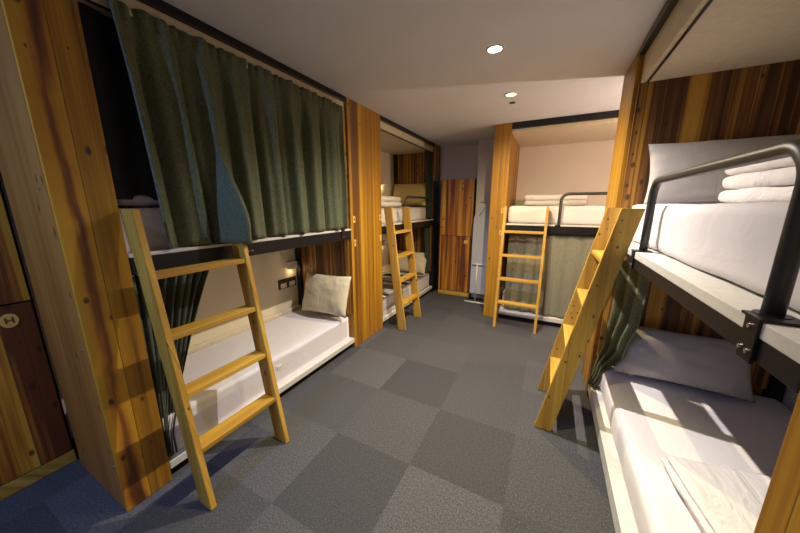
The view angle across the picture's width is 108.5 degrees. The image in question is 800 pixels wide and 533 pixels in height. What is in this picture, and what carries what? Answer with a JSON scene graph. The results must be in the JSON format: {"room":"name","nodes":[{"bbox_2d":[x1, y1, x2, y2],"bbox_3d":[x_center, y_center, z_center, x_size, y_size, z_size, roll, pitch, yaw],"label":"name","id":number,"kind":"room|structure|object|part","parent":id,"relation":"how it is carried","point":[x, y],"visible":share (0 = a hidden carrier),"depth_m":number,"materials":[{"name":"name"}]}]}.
{"room":"dormitory","nodes":[
{"label":"dormitory","id":0,"kind":"room"},
{"bbox_2d":[0,171,73,437],"bbox_3d":[-1.828,-0.312,2.911,0.060,2.700,7.300,6,13,27],"label":"wall","id":1,"kind":"structure","parent":0,"point":[1,178],"depth_m":1.87,"materials":[{"name":"paint"}]},
{"bbox_2d":[0,288,614,532],"bbox_3d":[0.167,1.247,2.190,4.430,0.050,7.300,6,13,27],"label":"floor","id":2,"kind":"structure","parent":0,"point":[427,426],"depth_m":1.92,"materials":[{"name":"carpet"}]},
{"bbox_2d":[0,182,76,500],"bbox_3d":[-2.409,0.201,1.455,0.302,2.298,0.645,6,13,27],"label":"locker","id":3,"kind":"object","parent":2,"relation":"on","point":[36,442],"visible":1,"depth_m":1.67,"materials":[{"name":"brown wood"}]},
{"bbox_3d":[-2.291,-0.328,1.276,0.019,1.181,0.629,6,13,27],"label":"door","id":4,"kind":"part","parent":3,"relation":"part of","materials":[{"name":"brown wood"}]},
{"bbox_3d":[-2.291,0.756,1.506,0.019,1.015,0.629,6,13,27],"label":"door","id":5,"kind":"part","parent":3,"relation":"part of","materials":[{"name":"brown wood"}]},
{"bbox_3d":[-2.413,1.284,1.687,0.293,0.082,0.635,6,13,27],"label":"skirting","id":6,"kind":"part","parent":3,"relation":"part of","materials":[{"name":"brown wood"}]},
{"bbox_2d":[0,0,171,510],"bbox_3d":[-1.736,-0.021,1.539,0.650,2.696,0.219,6,13,27],"label":"wooden pillar","id":7,"kind":"structure","parent":2,"relation":"on","point":[55,169],"depth_m":1.38,"materials":[{"name":"brown wood"}]},
{"bbox_2d":[121,209,288,510],"bbox_3d":[-1.083,0.482,1.738,0.381,1.630,0.545,6,13,27],"label":"ladder","id":8,"kind":"object","parent":2,"relation":"on","point":[195,446],"visible":0.95,"depth_m":1.60,"materials":[{"name":"brown wood"}]},
{"bbox_3d":[-1.200,0.530,1.515,0.381,1.630,0.032,6,13,27],"label":"rail","id":9,"kind":"part","parent":8,"relation":"part of","materials":[{"name":"brown wood"}]},
{"bbox_3d":[-0.965,0.435,1.961,0.381,1.630,0.032,6,13,27],"label":"rail","id":10,"kind":"part","parent":8,"relation":"part of","materials":[{"name":"brown wood"}]},
{"bbox_2d":[77,0,354,470],"bbox_3d":[-1.410,-0.232,2.535,1.028,2.696,1.883,6,13,27],"label":"bunk bed","id":11,"kind":"object","parent":2,"relation":"on","point":[327,252],"visible":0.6,"depth_m":2.67,"materials":[{"name":"brown wood"}]},
{"bbox_2d":[132,270,208,456],"bbox_3d":[-1.366,0.590,1.850,0.074,1.177,0.442,6,13,26],"label":"curtain","id":12,"kind":"object","parent":11,"relation":"hanging from","point":[181,294],"visible":0.55,"depth_m":1.75,"materials":[{"name":"green fabric"}]},
{"bbox_2d":[118,207,267,251],"bbox_3d":[-1.361,-0.395,2.463,0.691,0.241,1.820,6,13,27],"label":"mattress","id":13,"kind":"object","parent":11,"relation":"on","point":[152,220],"visible":0.08,"depth_m":1.64,"materials":[{"name":"grey fabric"}]},
{"bbox_2d":[117,195,159,206],"bbox_3d":[-1.687,-0.410,1.809,0.598,0.069,0.337,6,13,27],"label":"duvet","id":14,"kind":"object","parent":13,"relation":"on","point":[140,200],"visible":0.35,"depth_m":1.62,"materials":[{"name":"grey fabric"}]},
{"bbox_3d":[-1.774,-0.257,2.721,0.209,2.668,1.883,6,13,27],"label":"panel","id":15,"kind":"part","parent":11,"relation":"part of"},
{"bbox_2d":[108,0,347,248],"bbox_3d":[-0.885,-0.829,2.162,0.305,1.199,1.724,6,13,27],"label":"curtain","id":16,"kind":"object","parent":11,"relation":"hanging from","point":[237,153],"visible":1,"depth_m":1.83,"materials":[{"name":"green fabric"}]},
{"bbox_3d":[-1.110,-0.145,2.096,0.078,0.105,0.071,6,13,27],"label":"clamp plate","id":17,"kind":"part","parent":11,"relation":"part of","materials":[{"name":"black metal"}]},
{"bbox_2d":[162,309,348,452],"bbox_3d":[-1.319,0.846,2.705,0.698,0.267,1.820,6,13,27],"label":"mattress","id":18,"kind":"object","parent":11,"relation":"on","point":[296,339],"visible":0.7,"depth_m":2.51,"materials":[{"name":"grey fabric"}]},
{"bbox_2d":[301,272,350,317],"bbox_3d":[-0.851,0.314,3.284,0.626,0.438,0.242,4,13,20],"label":"pillow","id":19,"kind":"object","parent":18,"relation":"on","point":[327,294],"visible":1,"depth_m":3.19,"materials":[{"name":"beige fabric"}]},
{"bbox_3d":[-1.322,1.000,2.750,0.806,0.050,1.883,6,13,27],"label":"board","id":20,"kind":"part","parent":11,"relation":"part of","materials":[{"name":"white wood"}]},
{"bbox_2d":[278,276,295,289],"bbox_3d":[-1.343,0.193,3.417,0.016,0.115,0.260,6,13,27],"label":"wall socket","id":21,"kind":"object","parent":11,"relation":"attached to","point":[291,281],"visible":1,"depth_m":3.41,"materials":[{"name":"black plastic"}]},
{"bbox_2d":[286,261,297,268],"bbox_3d":[-1.286,-0.019,3.419,0.075,0.085,0.110,6,13,27],"label":"wall lamp","id":22,"kind":"object","parent":11,"relation":"attached to","point":[291,264],"visible":1,"depth_m":3.38,"materials":[{"name":"white plastic"}]},
{"bbox_3d":[-1.228,-0.362,3.457,0.063,2.567,0.066,6,13,27],"label":"corner post","id":23,"kind":"part","parent":11,"relation":"part of","materials":[{"name":"black metal"}]},
{"bbox_3d":[-0.877,0.088,3.387,0.710,0.880,0.031,6,13,27],"label":"headboard","id":24,"kind":"part","parent":11,"relation":"part of","materials":[{"name":"brown wood"}]},
{"bbox_3d":[-0.620,-0.343,3.026,0.078,0.105,0.071,6,13,27],"label":"clamp plate","id":25,"kind":"part","parent":11,"relation":"part of","materials":[{"name":"black metal"}]},
{"bbox_3d":[-0.877,-1.015,3.152,0.710,1.164,0.031,6,13,27],"label":"headboard","id":26,"kind":"part","parent":11,"relation":"part of","materials":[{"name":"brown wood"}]},
{"bbox_2d":[343,97,382,346],"bbox_3d":[-0.830,-0.467,3.638,1.026,2.696,0.645,6,13,27],"label":"wooden pillar","id":27,"kind":"structure","parent":2,"relation":"on","point":[362,124],"depth_m":3.35,"materials":[{"name":"brown wood"}]},
{"bbox_2d":[384,207,420,329],"bbox_3d":[0.056,0.000,4.008,0.316,1.630,0.545,6,13,27],"label":"ladder","id":28,"kind":"object","parent":2,"relation":"on","point":[397,280],"visible":1,"depth_m":3.88,"materials":[{"name":"brown wood"}]},
{"bbox_3d":[-0.061,0.047,3.786,0.316,1.630,0.032,6,13,27],"label":"rail","id":29,"kind":"part","parent":28,"relation":"part of","materials":[{"name":"brown wood"}]},
{"bbox_3d":[0.174,-0.048,4.231,0.316,1.630,0.032,6,13,27],"label":"rail","id":30,"kind":"part","parent":28,"relation":"part of","materials":[{"name":"brown wood"}]},
{"bbox_2d":[380,115,435,322],"bbox_3d":[-0.252,-0.699,4.729,1.028,2.696,1.863,6,13,27],"label":"bunk bed","id":31,"kind":"object","parent":2,"relation":"on","point":[402,149],"visible":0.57,"depth_m":5.20,"materials":[{"name":"brown wood"}]},
{"bbox_2d":[381,180,386,184],"bbox_3d":[-0.293,-1.480,5.075,0.075,0.085,0.110,6,13,27],"label":"wall lamp","id":32,"kind":"object","parent":31,"relation":"attached to","point":[383,182],"visible":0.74,"depth_m":5.03,"materials":[{"name":"white plastic"}]},
{"bbox_3d":[-0.616,-0.724,4.916,0.209,2.668,1.863,6,13,27],"label":"panel","id":33,"kind":"part","parent":31,"relation":"part of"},
{"bbox_3d":[-0.075,-0.827,5.643,0.063,2.567,0.066,6,13,27],"label":"corner post","id":34,"kind":"part","parent":31,"relation":"part of","materials":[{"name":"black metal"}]},
{"bbox_2d":[381,207,427,223],"bbox_3d":[-0.198,-0.851,4.658,0.701,0.220,1.810,6,13,27],"label":"mattress","id":35,"kind":"object","parent":31,"relation":"on","point":[417,213],"visible":0.34,"depth_m":4.59,"materials":[{"name":"grey fabric"}]},
{"bbox_2d":[381,196,401,206],"bbox_3d":[-0.352,-0.935,4.159,0.488,0.160,0.768,6,13,27],"label":"duvet","id":36,"kind":"object","parent":35,"relation":"on","point":[386,201],"visible":0.31,"depth_m":4.09,"materials":[{"name":"white fabric"}]},
{"bbox_2d":[393,183,425,205],"bbox_3d":[0.169,-1.315,5.270,0.727,0.408,0.247,5,13,24],"label":"pillow","id":37,"kind":"object","parent":35,"relation":"on","point":[400,190],"visible":0.73,"depth_m":5.17,"materials":[{"name":"brown fabric"}]},
{"bbox_2d":[382,271,428,315],"bbox_3d":[-0.161,0.379,4.900,0.699,0.267,1.810,6,13,27],"label":"mattress","id":38,"kind":"object","parent":31,"relation":"on","point":[423,279],"visible":0.41,"depth_m":4.69,"materials":[{"name":"grey fabric"}]},
{"bbox_2d":[397,250,425,273],"bbox_3d":[0.203,-0.088,5.466,0.663,0.381,0.248,6,14,28],"label":"pillow","id":39,"kind":"object","parent":38,"relation":"on","point":[420,259],"visible":0.53,"depth_m":5.36,"materials":[{"name":"beige fabric"}]},
{"bbox_3d":[-0.164,0.533,4.945,0.806,0.050,1.863,6,13,27],"label":"board","id":40,"kind":"part","parent":31,"relation":"part of","materials":[{"name":"white wood"}]},
{"bbox_3d":[0.277,-0.377,5.573,0.710,0.880,0.031,6,13,27],"label":"headboard","id":41,"kind":"part","parent":31,"relation":"part of","materials":[{"name":"brown wood"}]},
{"bbox_3d":[0.277,-1.479,5.338,0.710,1.164,0.031,6,13,27],"label":"headboard","id":42,"kind":"part","parent":31,"relation":"part of","materials":[{"name":"brown wood"}]},
{"bbox_3d":[0.308,-0.956,4.742,0.037,0.390,1.017,6,13,27],"label":"guard rail","id":43,"kind":"part","parent":31,"relation":"part of","materials":[{"name":"grey metal"}]},
{"bbox_2d":[424,226,430,272],"bbox_3d":[0.496,-0.311,5.320,0.067,0.856,0.260,6,13,27],"label":"curtain","id":44,"kind":"object","parent":31,"relation":"hanging from","point":[427,234],"visible":0.98,"depth_m":5.30,"materials":[{"name":"green fabric"}]},
{"bbox_2d":[424,150,431,217],"bbox_3d":[0.487,-1.420,5.066,0.064,1.131,0.298,6,13,27],"label":"curtain","id":45,"kind":"object","parent":31,"relation":"hanging from","point":[428,155],"visible":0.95,"depth_m":5.05,"materials":[{"name":"green fabric"}]},
{"bbox_2d":[428,145,440,291],"bbox_3d":[0.649,-0.853,5.455,0.096,2.696,0.267,6,13,27],"label":"wooden pillar","id":46,"kind":"structure","parent":2,"relation":"on","point":[437,149],"depth_m":5.39,"materials":[{"name":"brown wood"}]},
{"bbox_3d":[0.646,-0.547,5.504,0.086,2.078,0.237,6,13,27],"label":"panel","id":47,"kind":"part","parent":46,"relation":"part of","materials":[{"name":"black wood"}]},
{"bbox_2d":[438,179,476,296],"bbox_3d":[1.056,-0.512,5.316,0.610,2.088,0.361,6,13,27],"label":"locker","id":48,"kind":"object","parent":2,"relation":"on","point":[457,196],"visible":0.94,"depth_m":5.16,"materials":[{"name":"brown wood"}]},
{"bbox_3d":[1.066,0.465,5.542,0.600,0.082,0.320,6,13,27],"label":"skirting","id":49,"kind":"part","parent":48,"relation":"part of","materials":[{"name":"brown wood"}]},
{"bbox_3d":[0.999,-0.047,5.284,0.586,1.015,0.019,6,13,27],"label":"door","id":50,"kind":"part","parent":48,"relation":"part of","materials":[{"name":"brown wood"}]},
{"bbox_3d":[0.999,-1.028,5.075,0.586,0.971,0.019,6,13,27],"label":"door","id":51,"kind":"part","parent":48,"relation":"part of","materials":[{"name":"brown wood"}]},
{"bbox_2d":[464,202,489,303],"bbox_3d":[1.317,-0.207,4.793,0.400,1.700,0.083,6,13,27],"label":"ironing board","id":52,"kind":"object","parent":2,"relation":"on","point":[481,219],"visible":0.76,"depth_m":4.79,"materials":[{"name":"grey fabric"}]},
{"bbox_2d":[483,123,519,317],"bbox_3d":[1.619,-0.661,4.555,0.215,2.696,1.146,6,13,27],"label":"wooden pillar","id":53,"kind":"structure","parent":2,"relation":"on","point":[506,151],"depth_m":4.07,"materials":[{"name":"brown wood"}]},
{"bbox_2d":[493,207,548,333],"bbox_3d":[1.614,0.029,3.872,0.545,1.630,0.381,6,13,27],"label":"ladder","id":54,"kind":"object","parent":2,"relation":"on","point":[499,278],"visible":1,"depth_m":3.85,"materials":[{"name":"brown wood"}]},
{"bbox_3d":[1.386,0.004,3.987,0.032,1.630,0.381,6,13,27],"label":"rail","id":55,"kind":"part","parent":54,"relation":"part of","materials":[{"name":"brown wood"}]},
{"bbox_3d":[1.842,0.053,3.757,0.032,1.630,0.381,6,13,27],"label":"rail","id":56,"kind":"part","parent":54,"relation":"part of","materials":[{"name":"brown wood"}]},
{"bbox_2d":[498,110,618,327],"bbox_3d":[2.630,-0.553,4.045,2.053,2.696,1.144,6,13,27],"label":"bunk bed","id":57,"kind":"object","parent":2,"relation":"on","point":[599,126],"visible":0.36,"depth_m":3.74,"materials":[{"name":"black metal"}]},
{"bbox_2d":[503,233,543,312],"bbox_3d":[1.765,0.090,4.073,0.500,1.130,0.053,6,13,27],"label":"curtain","id":58,"kind":"object","parent":57,"relation":"hanging from","point":[519,244],"visible":0.77,"depth_m":4.07,"materials":[{"name":"green fabric"}]},
{"bbox_3d":[2.632,0.666,4.308,2.053,0.055,1.136,6,13,27],"label":"board","id":59,"kind":"part","parent":57,"relation":"part of","materials":[{"name":"white wood"}]},
{"bbox_2d":[508,205,604,224],"bbox_3d":[2.647,-0.730,4.040,2.024,0.248,1.045,6,13,27],"label":"mattress","id":60,"kind":"object","parent":57,"relation":"on","point":[579,215],"visible":0.54,"depth_m":3.77,"materials":[{"name":"white fabric"}]},
{"bbox_2d":[524,195,587,205],"bbox_3d":[2.255,-0.963,4.195,0.794,0.158,0.499,6,13,27],"label":"duvet","id":61,"kind":"object","parent":60,"relation":"on","point":[531,200],"visible":0.93,"depth_m":4.00,"materials":[{"name":"white fabric"}]},
{"bbox_3d":[2.032,-0.482,3.722,0.060,0.115,0.008,6,13,27],"label":"clamp plate","id":62,"kind":"part","parent":57,"relation":"part of","materials":[{"name":"black metal"}]},
{"bbox_2d":[538,234,595,318],"bbox_3d":[2.506,0.181,3.678,1.251,1.150,0.049,6,13,27],"label":"curtain","id":63,"kind":"object","parent":57,"relation":"hanging from","point":[565,255],"visible":0.33,"depth_m":3.84,"materials":[{"name":"green fabric"}]},
{"bbox_3d":[2.547,-0.689,3.451,1.137,0.404,0.037,6,13,27],"label":"guard rail","id":64,"kind":"part","parent":57,"relation":"part of","materials":[{"name":"grey metal"}]},
{"bbox_2d":[534,208,644,430],"bbox_3d":[1.342,0.393,2.160,0.441,1.630,0.545,6,13,27],"label":"ladder","id":65,"kind":"object","parent":2,"relation":"on","point":[618,227],"visible":1,"depth_m":2.00,"materials":[{"name":"brown wood"}]},
{"bbox_3d":[1.460,0.345,2.382,0.441,1.630,0.032,6,13,27],"label":"rail","id":66,"kind":"part","parent":65,"relation":"part of","materials":[{"name":"brown wood"}]},
{"bbox_2d":[582,49,762,396],"bbox_3d":[2.224,-0.166,2.223,1.067,2.696,0.475,6,13,27],"label":"wooden pillar","id":67,"kind":"structure","parent":2,"relation":"on","point":[632,78],"depth_m":2.24,"materials":[{"name":"brown wood"}]},
{"bbox_2d":[588,0,799,532],"bbox_3d":[1.650,0.063,1.148,1.078,2.696,1.990,6,13,27],"label":"bunk bed","id":68,"kind":"object","parent":2,"relation":"on","point":[713,69],"visible":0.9,"depth_m":1.56,"materials":[{"name":"brown wood"}]},
{"bbox_3d":[1.655,1.264,1.401,1.066,0.095,1.990,6,13,27],"label":"board","id":69,"kind":"part","parent":68,"relation":"part of","materials":[{"name":"white wood"}]},
{"bbox_2d":[588,261,649,388],"bbox_3d":[1.629,0.492,2.158,0.085,1.121,0.401,0,12,0],"label":"curtain","id":70,"kind":"object","parent":68,"relation":"hanging from","point":[631,287],"visible":0.9,"depth_m":2.11,"materials":[{"name":"green fabric"}]},
{"bbox_3d":[1.327,-0.038,1.592,0.078,0.105,0.071,6,13,27],"label":"clamp plate","id":71,"kind":"part","parent":68,"relation":"part of","materials":[{"name":"black metal"}]},
{"bbox_3d":[2.084,0.359,2.109,0.970,0.880,0.031,6,13,27],"label":"headboard","id":72,"kind":"part","parent":68,"relation":"part of","materials":[{"name":"brown wood"}]},
{"bbox_2d":[599,365,791,532],"bbox_3d":[1.671,1.117,1.351,1.007,0.217,1.936,6,13,27],"label":"mattress","id":73,"kind":"object","parent":68,"relation":"on","point":[651,419],"visible":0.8,"depth_m":1.64,"materials":[{"name":"grey fabric"}]},
{"bbox_2d":[614,326,754,402],"bbox_3d":[1.991,0.652,2.054,0.741,0.348,0.270,7,14,28],"label":"pillow","id":74,"kind":"object","parent":73,"relation":"on","point":[705,363],"visible":0.86,"depth_m":1.96,"materials":[{"name":"grey fabric"}]},
{"bbox_2d":[661,455,771,532],"bbox_3d":[1.437,1.053,0.962,0.603,0.086,0.818,4,13,19],"label":"towel","id":75,"kind":"object","parent":73,"relation":"on","point":[719,499],"visible":0.77,"depth_m":1.22,"materials":[{"name":"grey fabric"}]},
{"bbox_3d":[2.084,-0.694,1.885,0.970,1.064,0.031,6,13,27],"label":"headboard","id":76,"kind":"part","parent":68,"relation":"part of","materials":[{"name":"brown wood"}]},
{"bbox_2d":[632,201,799,311],"bbox_3d":[1.684,-0.111,1.085,0.979,0.268,1.937,6,13,27],"label":"mattress","id":77,"kind":"object","parent":68,"relation":"on","point":[737,243],"visible":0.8,"depth_m":0.94,"materials":[{"name":"grey fabric"}]},
{"bbox_2d":[643,134,799,204],"bbox_3d":[2.054,-0.588,1.782,0.843,0.418,0.206,7,14,29],"label":"pillow","id":78,"kind":"object","parent":77,"relation":"on","point":[667,158],"visible":0.53,"depth_m":1.82,"materials":[{"name":"grey fabric"}]},
{"bbox_2d":[718,157,795,202],"bbox_3d":[1.833,-0.348,1.099,0.650,0.217,0.643,5,13,24],"label":"duvet","id":79,"kind":"object","parent":77,"relation":"on","point":[770,181],"visible":0.71,"depth_m":1.23,"materials":[{"name":"white fabric"}]},
{"bbox_3d":[1.083,-0.175,1.071,0.037,0.390,1.097,6,13,27],"label":"guard rail","id":80,"kind":"part","parent":68,"relation":"part of","materials":[{"name":"grey metal"}]},
{"bbox_3d":[0.827,0.163,0.645,0.078,0.105,0.071,6,13,27],"label":"clamp plate","id":81,"kind":"part","parent":68,"relation":"part of","materials":[{"name":"black metal"}]},
{"bbox_3d":[2.535,0.045,1.784,0.063,2.467,0.066,6,13,27],"label":"corner post","id":82,"kind":"part","parent":68,"relation":"part of","materials":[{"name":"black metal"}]},
{"bbox_2d":[754,391,799,532],"bbox_3d":[0.750,0.225,0.385,0.170,2.696,0.215,6,13,27],"label":"wooden pillar","id":83,"kind":"structure","parent":2,"relation":"on","point":[780,510],"depth_m":0.53,"materials":[{"name":"brown wood"}]},
{"bbox_2d":[107,0,666,146],"bbox_3d":[0.167,-1.443,1.618,4.430,0.050,7.300,6,13,27],"label":"ceiling","id":84,"kind":"structure","parent":0,"point":[425,67],"depth_m":1.97,"materials":[{"name":"paint"}]},
{"bbox_2d":[486,44,503,53],"bbox_3d":[0.650,-1.489,1.975,0.120,0.007,0.120,6,13,27],"label":"recessed light","id":85,"kind":"object","parent":84,"relation":"in","point":[495,48],"visible":1,"depth_m":1.97,"materials":[{"name":"white"}]},
{"bbox_2d":[504,92,517,96],"bbox_3d":[1.073,-1.661,2.785,0.120,0.007,0.120,6,13,27],"label":"recessed light","id":86,"kind":"object","parent":84,"relation":"in","point":[510,94],"visible":1,"depth_m":2.78,"materials":[{"name":"white"}]},
{"bbox_2d":[471,139,493,298],"bbox_3d":[1.544,-0.769,5.062,0.385,2.700,0.300,6,13,27],"label":"wall column","id":87,"kind":"structure","parent":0,"point":[486,146],"depth_m":4.79,"materials":[{"name":"paint"}]},
{"bbox_2d":[437,140,614,287],"bbox_3d":[1.855,-0.778,5.103,4.550,2.700,0.060,6,13,27],"label":"wall","id":88,"kind":"structure","parent":0,"point":[559,169],"depth_m":4.60,"materials":[{"name":"paint"}]},
{"bbox_2d":[781,386,797,412],"bbox_3d":[2.162,0.116,0.897,0.060,2.700,7.300,6,13,27],"label":"wall","id":89,"kind":"structure","parent":0,"point":[790,397],"depth_m":1.88,"materials":[{"name":"paint"}]}
]}

